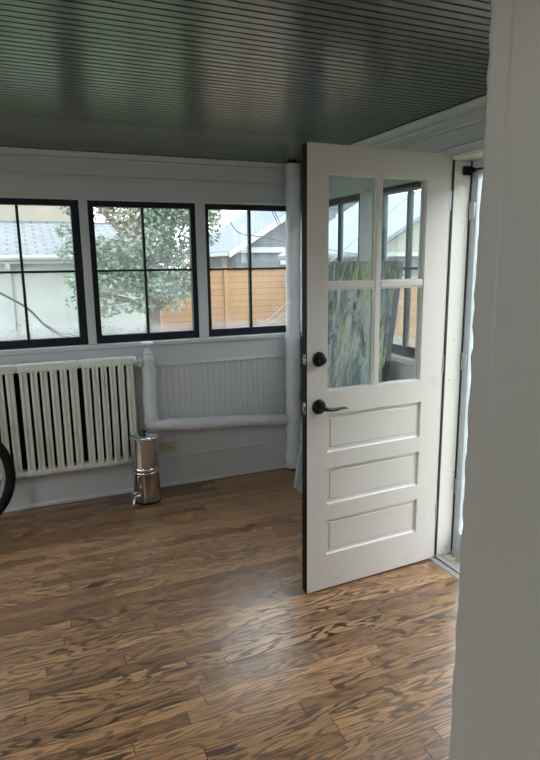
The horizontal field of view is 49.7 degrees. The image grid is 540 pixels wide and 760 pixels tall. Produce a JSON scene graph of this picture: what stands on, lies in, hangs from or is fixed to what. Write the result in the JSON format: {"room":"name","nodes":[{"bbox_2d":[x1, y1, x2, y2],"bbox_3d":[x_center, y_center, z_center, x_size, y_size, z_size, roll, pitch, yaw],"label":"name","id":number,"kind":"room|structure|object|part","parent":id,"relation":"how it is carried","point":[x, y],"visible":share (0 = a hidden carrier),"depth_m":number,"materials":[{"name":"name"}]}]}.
{"room":"sunroom","nodes":[
{"label":"sunroom","id":0,"kind":"room"},
{"bbox_2d":[0,172,285,349],"bbox_3d":[-1.883,-0.253,3.588,4.788,2.446,0.140,-5,12,-22],"label":"wall","id":1,"kind":"structure","parent":0,"point":[6,172],"depth_m":3.80,"materials":[{"name":"grey paint"}]},
{"bbox_2d":[0,198,88,349],"bbox_3d":[-1.529,-0.651,3.615,0.711,0.908,0.048,-5,12,-22],"label":"window","id":2,"kind":"structure","parent":1,"relation":"in","point":[82,339],"depth_m":3.67,"materials":[{"name":"black"}]},
{"bbox_2d":[0,356,136,482],"bbox_3d":[-1.742,0.287,3.595,1.850,0.750,0.105,-5,12,-22],"label":"radiator","id":3,"kind":"object","parent":1,"relation":"attached to","point":[62,413],"visible":0.88,"depth_m":3.75,"materials":[{"name":"white metal"}]},
{"bbox_3d":[-1.733,0.281,3.586,0.388,0.736,0.079,-5,12,-22],"label":"panel","id":4,"kind":"part","parent":3,"relation":"part of","materials":[{"name":"white metal"}]},
{"bbox_3d":[-1.391,0.249,3.728,0.393,0.736,0.079,-5,12,-22],"label":"panel","id":5,"kind":"part","parent":3,"relation":"part of","materials":[{"name":"white metal"}]},
{"bbox_3d":[-1.057,0.217,3.867,0.371,0.736,0.077,-5,12,-22],"label":"panel","id":6,"kind":"part","parent":3,"relation":"part of","materials":[{"name":"white metal"}]},
{"bbox_2d":[0,147,285,204],"bbox_3d":[-1.863,-1.198,3.322,4.508,0.282,0.024,-5,12,-22],"label":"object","id":7,"kind":"structure","parent":1,"relation":"attached to","point":[46,185],"depth_m":3.73,"materials":[{"name":"grey paint"}]},
{"bbox_2d":[0,332,285,367],"bbox_3d":[-1.849,-0.080,3.545,4.508,0.174,0.065,-5,12,-22],"label":"window sill","id":8,"kind":"structure","parent":1,"relation":"attached to","point":[237,347],"depth_m":4.03,"materials":[{"name":"grey paint"}]},
{"bbox_2d":[0,439,286,512],"bbox_3d":[-1.837,0.752,3.709,4.508,0.228,0.032,-5,12,-22],"label":"baseboard","id":9,"kind":"structure","parent":1,"relation":"attached to","point":[202,465],"depth_m":4.15,"materials":[{"name":"grey paint"}]},
{"bbox_2d":[78,200,208,344],"bbox_3d":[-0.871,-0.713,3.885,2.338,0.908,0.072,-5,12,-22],"label":"window","id":10,"kind":"structure","parent":1,"relation":"in","point":[147,336],"depth_m":3.89,"materials":[{"name":"black"}]},
{"bbox_2d":[23,356,286,469],"bbox_3d":[-1.847,0.322,3.633,4.508,0.660,0.010,-5,12,-22],"label":"panelling","id":11,"kind":"object","parent":1,"relation":"attached to","point":[254,386],"visible":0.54,"depth_m":4.23,"materials":[{"name":"grey paint"}]},
{"bbox_2d":[159,441,175,452],"bbox_3d":[-0.724,0.473,4.125,0.114,0.072,0.009,-5,12,-22],"label":"wall outlet","id":12,"kind":"object","parent":11,"relation":"attached to","point":[165,446],"visible":1,"depth_m":4.12,"materials":[{"name":"beige plastic"}]},
{"bbox_2d":[205,204,285,336],"bbox_3d":[-0.140,-0.783,4.189,0.668,0.908,0.048,-5,12,-22],"label":"window","id":13,"kind":"structure","parent":1,"relation":"in","point":[251,329],"depth_m":4.14,"materials":[{"name":"black"}]},
{"bbox_2d":[0,468,458,759],"bbox_3d":[-0.585,1.474,0.860,4.798,0.100,6.692,-5,12,-22],"label":"floor","id":14,"kind":"structure","parent":0,"point":[183,625],"depth_m":2.47,"materials":[{"name":"brown wood"}]},
{"bbox_2d":[0,441,15,515],"bbox_3d":[-2.307,0.478,3.075,1.751,1.022,0.556,-5,12,-22],"label":"bicycle","id":15,"kind":"object","parent":14,"relation":"on","point":[7,466],"visible":1,"depth_m":3.44,"materials":[{"name":"black rubber"}]},
{"bbox_2d":[130,430,160,504],"bbox_3d":[-0.835,0.571,3.880,0.210,0.491,0.197,-5,12,-22],"label":"water filter","id":16,"kind":"object","parent":14,"relation":"on","point":[144,445],"visible":1,"depth_m":3.82,"materials":[{"name":"silver metal"}]},
{"bbox_3d":[-0.830,0.369,3.847,0.189,0.031,0.189,-5,12,-22],"label":"lid","id":17,"kind":"part","parent":16,"relation":"part of","materials":[{"name":"silver metal"}]},
{"bbox_2d":[285,161,300,470],"bbox_3d":[0.169,-0.415,4.271,0.114,2.246,0.112,0,11,2],"label":"pipe","id":18,"kind":"object","parent":14,"relation":"on","point":[292,168],"visible":0.95,"depth_m":4.21,"materials":[{"name":"white metal"}]},
{"bbox_2d":[142,366,288,431],"bbox_3d":[-0.366,0.125,4.146,1.066,0.528,0.098,-5,12,-22],"label":"pipe","id":19,"kind":"object","parent":18,"relation":"attached to","point":[152,422],"visible":1,"depth_m":4.06,"materials":[{"name":"white metal"}]},
{"bbox_2d":[134,341,153,367],"bbox_3d":[-0.838,-0.171,3.884,0.131,0.174,0.086,-5,12,-22],"label":"radiator valve","id":20,"kind":"object","parent":19,"relation":"attached to","point":[147,360],"visible":1,"depth_m":3.87,"materials":[{"name":"white metal"}]},
{"bbox_2d":[294,420,301,492],"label":"painting","id":21,"kind":"object","parent":14,"relation":"on","point":[298,474],"depth_m":4.06,"materials":[{"name":"paint"}]},
{"bbox_2d":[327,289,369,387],"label":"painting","id":22,"kind":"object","parent":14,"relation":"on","point":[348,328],"depth_m":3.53,"materials":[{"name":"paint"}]},
{"bbox_2d":[328,261,369,280],"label":"painting","id":23,"kind":"object","parent":14,"relation":"on","point":[337,270],"depth_m":3.55,"materials":[{"name":"paint"}]},
{"bbox_2d":[378,288,399,381],"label":"painting","id":24,"kind":"object","parent":14,"relation":"on","point":[389,297],"depth_m":3.18,"materials":[{"name":"paint"}]},
{"bbox_2d":[381,261,403,279],"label":"painting","id":25,"kind":"object","parent":14,"relation":"on","point":[389,269],"depth_m":3.14,"materials":[{"name":"paint"}]},
{"bbox_2d":[429,554,459,580],"bbox_3d":[1.044,1.016,2.743,0.080,0.018,0.832,-5,12,-22],"label":"threshold","id":26,"kind":"object","parent":14,"relation":"on","point":[442,558],"visible":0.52,"depth_m":3.02,"materials":[{"name":"silver metal"}]},
{"bbox_2d":[0,0,490,162],"bbox_3d":[-1.226,-1.100,1.804,4.708,0.100,3.499,-5,12,-22],"label":"ceiling","id":27,"kind":"structure","parent":0,"point":[237,80],"depth_m":2.13,"materials":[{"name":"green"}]},
{"bbox_2d":[300,120,484,426],"bbox_3d":[0.959,-0.139,2.847,0.140,2.446,3.739,-5,12,-22],"label":"wall","id":28,"kind":"structure","parent":0,"point":[484,120],"depth_m":3.33,"materials":[{"name":"grey paint"}]},
{"bbox_2d":[329,194,359,260],"bbox_3d":[0.457,-0.715,3.812,0.048,0.908,0.585,-5,12,-22],"label":"window","id":29,"kind":"structure","parent":28,"relation":"in","point":[340,202],"depth_m":3.73,"materials":[{"name":"black"}]},
{"bbox_2d":[300,191,414,380],"bbox_3d":[0.530,-0.589,3.629,0.115,1.080,1.551,-5,12,-22],"label":"window sill","id":30,"kind":"structure","parent":28,"relation":"attached to","point":[401,367],"depth_m":3.40,"materials":[{"name":"grey paint"}]},
{"bbox_2d":[302,142,451,593],"bbox_3d":[0.516,-0.013,2.737,0.790,2.031,0.109,-6,13,-25],"label":"door","id":31,"kind":"structure","parent":28,"relation":"in","point":[370,450],"depth_m":2.76,"materials":[{"name":"paint"}]},
{"bbox_3d":[0.149,-0.091,2.578,0.008,0.048,0.022,-6,13,-25],"label":"latch plate","id":32,"kind":"part","parent":31,"relation":"part of","materials":[{"name":"silver metal"}]},
{"bbox_3d":[0.152,0.128,2.621,0.008,0.056,0.022,-6,13,-25],"label":"latch plate","id":33,"kind":"part","parent":31,"relation":"part of","materials":[{"name":"silver metal"}]},
{"bbox_3d":[0.228,-0.087,2.560,0.040,0.040,0.030,-6,13,-25],"label":"deadbolt knob","id":34,"kind":"part","parent":31,"relation":"part of","materials":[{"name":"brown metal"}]},
{"bbox_3d":[0.287,0.124,2.617,0.137,0.028,0.050,-6,13,-25],"label":"lever handle","id":35,"kind":"part","parent":31,"relation":"part of","materials":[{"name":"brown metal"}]},
{"bbox_3d":[0.502,0.720,2.909,0.540,0.177,0.024,-6,13,-25],"label":"panel","id":36,"kind":"part","parent":31,"relation":"part of","materials":[{"name":"paint"}]},
{"bbox_3d":[0.499,0.470,2.859,0.540,0.178,0.024,-6,13,-25],"label":"panel","id":37,"kind":"part","parent":31,"relation":"part of","materials":[{"name":"paint"}]},
{"bbox_3d":[0.496,0.218,2.808,0.540,0.180,0.024,-6,13,-25],"label":"panel","id":38,"kind":"part","parent":31,"relation":"part of","materials":[{"name":"paint"}]},
{"bbox_2d":[299,95,486,205],"bbox_3d":[0.859,-1.097,2.650,0.025,0.282,3.399,-5,12,-22],"label":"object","id":39,"kind":"structure","parent":28,"relation":"attached to","point":[473,111],"depth_m":2.87,"materials":[{"name":"grey paint"}]},
{"bbox_2d":[381,181,420,357],"bbox_3d":[0.744,-0.586,3.148,0.048,0.908,0.545,-5,12,-22],"label":"window","id":40,"kind":"structure","parent":28,"relation":"in","point":[405,349],"depth_m":3.17,"materials":[{"name":"black"}]},
{"bbox_2d":[442,552,459,565],"bbox_3d":[1.117,1.014,2.774,0.077,0.010,0.832,-5,12,-22],"label":"door sill","id":41,"kind":"structure","parent":28,"relation":"attached to","point":[453,557],"depth_m":3.10,"materials":[{"name":"paint"}]},
{"bbox_2d":[434,160,472,554],"bbox_3d":[0.920,-0.052,2.941,0.118,1.999,0.008,-6,13,-25],"label":"weatherstrip","id":42,"kind":"structure","parent":28,"relation":"attached to","point":[453,168],"depth_m":2.92,"materials":[{"name":"grey rubber"}]},
{"bbox_2d":[433,138,483,555],"bbox_3d":[1.064,0.006,2.560,0.137,2.071,0.999,-5,12,-22],"label":"door frame","id":43,"kind":"structure","parent":28,"relation":"attached to","point":[461,182],"depth_m":2.90,"materials":[{"name":"paint"}]},
{"bbox_2d":[451,159,482,555],"bbox_3d":[1.145,0.000,2.597,0.046,2.063,0.844,-5,12,-22],"label":"door","id":44,"kind":"structure","parent":28,"relation":"in","point":[477,176],"depth_m":2.92,"materials":[{"name":"white wood"}]},
{"bbox_2d":[463,166,482,174],"bbox_3d":[1.051,-0.941,2.517,0.046,0.039,0.548,-6,13,-26],"label":"door closer","id":45,"kind":"object","parent":44,"relation":"attached to","point":[467,170],"depth_m":2.73,"materials":[{"name":"black paint"}]},
{"bbox_3d":[-0.500,0.297,0.369,4.789,2.600,0.153,-5,12,-22],"label":"wall","id":46,"kind":"structure","parent":0,"visible":0},
{"bbox_2d":[449,0,539,759],"bbox_3d":[0.294,0.392,0.711,0.016,2.060,0.196,-5,12,-22],"label":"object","id":47,"kind":"structure","parent":46,"relation":"attached to","point":[495,703],"depth_m":0.67,"materials":[{"name":"grey paint"}]},
{"label":"outside","id":48,"kind":"structure","parent":0,"visible":0},
{"bbox_2d":[228,210,413,266],"bbox_3d":[1.347,-2.741,7.794,4.048,3.006,0.012,-5,12,-22],"label":"cable","id":49,"kind":"object","parent":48,"point":[228,210],"visible":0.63,"depth_m":7.37,"materials":[{"name":"black plastic"}]},
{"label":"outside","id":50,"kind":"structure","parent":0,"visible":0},
{"bbox_3d":[7.279,0.308,8.739,100.000,0.200,130.000,-5,12,-22],"label":"lawn","id":51,"kind":"structure","parent":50,"visible":0},
{"bbox_2d":[0,292,69,336],"bbox_3d":[-2.823,-0.301,4.119,4.429,3.060,0.171,-7,13,-27],"label":"cable","id":52,"kind":"object","parent":51,"relation":"on","point":[1,293],"visible":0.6,"depth_m":4.62,"materials":[{"name":"black plastic"}]},
{"bbox_2d":[45,323,74,335],"bbox_3d":[-1.268,0.260,5.046,1.148,1.555,0.031,-5,12,-22],"label":"cable","id":53,"kind":"object","parent":52,"relation":"attached to","point":[45,323],"visible":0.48,"depth_m":4.72,"materials":[{"name":"grey plastic"}]},
{"bbox_2d":[0,205,70,221],"bbox_3d":[-13.315,-5.122,18.148,14.800,7.250,7.800,-5,12,-22],"label":"house","id":54,"kind":"structure","parent":51,"relation":"on","point":[7,212],"depth_m":17.09,"materials":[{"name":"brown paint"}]},
{"bbox_2d":[0,220,164,340],"bbox_3d":[-8.107,-1.818,12.158,10.950,2.998,5.683,-5,12,-22],"label":"neighboring building","id":55,"kind":"structure","parent":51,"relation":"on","point":[46,293],"depth_m":11.18,"materials":[{"name":"grey"}]},
{"bbox_2d":[4,320,164,339],"bbox_3d":[-3.490,-0.972,11.357,3.135,0.479,0.104,-5,12,-22],"label":"dry creeper","id":56,"kind":"object","parent":55,"relation":"attached to","point":[163,320],"visible":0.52,"depth_m":11.25,"materials":[{"name":"brown plant"}]},
{"bbox_2d":[52,206,223,331],"bbox_3d":[-3.064,-3.412,8.013,5.280,7.644,3.427,-5,12,-22],"label":"tree","id":57,"kind":"object","parent":51,"relation":"on","point":[160,224],"visible":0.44,"depth_m":8.42,"materials":[{"name":"green plant"}]},
{"bbox_2d":[160,267,285,331],"bbox_3d":[-0.902,-1.659,13.674,3.760,1.915,0.140,-5,12,-22],"label":"fence","id":58,"kind":"object","parent":51,"relation":"on","point":[229,288],"visible":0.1,"depth_m":13.70,"materials":[{"name":"brown wood"}]},
{"bbox_3d":[-1.008,-1.624,13.596,0.100,1.880,0.070,-5,12,-22],"label":"post","id":59,"kind":"part","parent":58,"relation":"part of","materials":[{"name":"brown wood"}]},
{"bbox_2d":[185,201,358,267],"bbox_3d":[1.417,-5.131,22.924,8.701,5.032,6.270,-5,12,-22],"label":"gabled house","id":60,"kind":"structure","parent":51,"relation":"on","point":[231,251],"depth_m":19.44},
{"bbox_3d":[1.390,-6.168,22.710,8.670,2.770,6.270,-5,12,-22],"label":"white trim","id":61,"kind":"part","parent":60,"relation":"part of","materials":[{"name":"grey"}]},
{"bbox_2d":[259,190,416,325],"bbox_3d":[0.711,-0.770,6.244,2.808,3.055,0.010,-5,12,-22],"label":"cable","id":62,"kind":"object","parent":51,"relation":"on","point":[416,190],"visible":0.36,"depth_m":6.13,"materials":[{"name":"grey plastic"}]},
{"bbox_2d":[264,243,418,325],"bbox_3d":[0.768,-0.454,6.441,2.807,2.355,0.010,-5,12,-22],"label":"cable","id":63,"kind":"object","parent":51,"relation":"on","point":[417,243],"visible":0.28,"depth_m":6.49,"materials":[{"name":"grey plastic"}]},
{"bbox_2d":[278,190,420,277],"bbox_3d":[3.244,-2.657,14.136,4.800,3.590,4.250,-5,12,-22],"label":"shed","id":64,"kind":"object","parent":51,"relation":"on","point":[397,218],"visible":0.09,"depth_m":12.32,"materials":[{"name":"grey"}]},
{"bbox_3d":[4.026,-2.663,12.309,4.450,0.080,0.080,-5,12,-22],"label":"white trim","id":65,"kind":"part","parent":64,"relation":"part of","materials":[{"name":"grey"}]},
{"bbox_2d":[393,277,417,345],"bbox_3d":[3.744,-0.029,5.651,0.140,1.760,11.300,-5,12,-22],"label":"fence","id":66,"kind":"object","parent":51,"relation":"on","point":[398,333],"visible":0.05,"depth_m":9.22,"materials":[{"name":"brown wood"}]},
{"bbox_3d":[2.025,-0.773,9.544,0.070,1.730,0.100,-5,12,-22],"label":"post","id":67,"kind":"part","parent":66,"relation":"part of","materials":[{"name":"white wood"}]}
]}

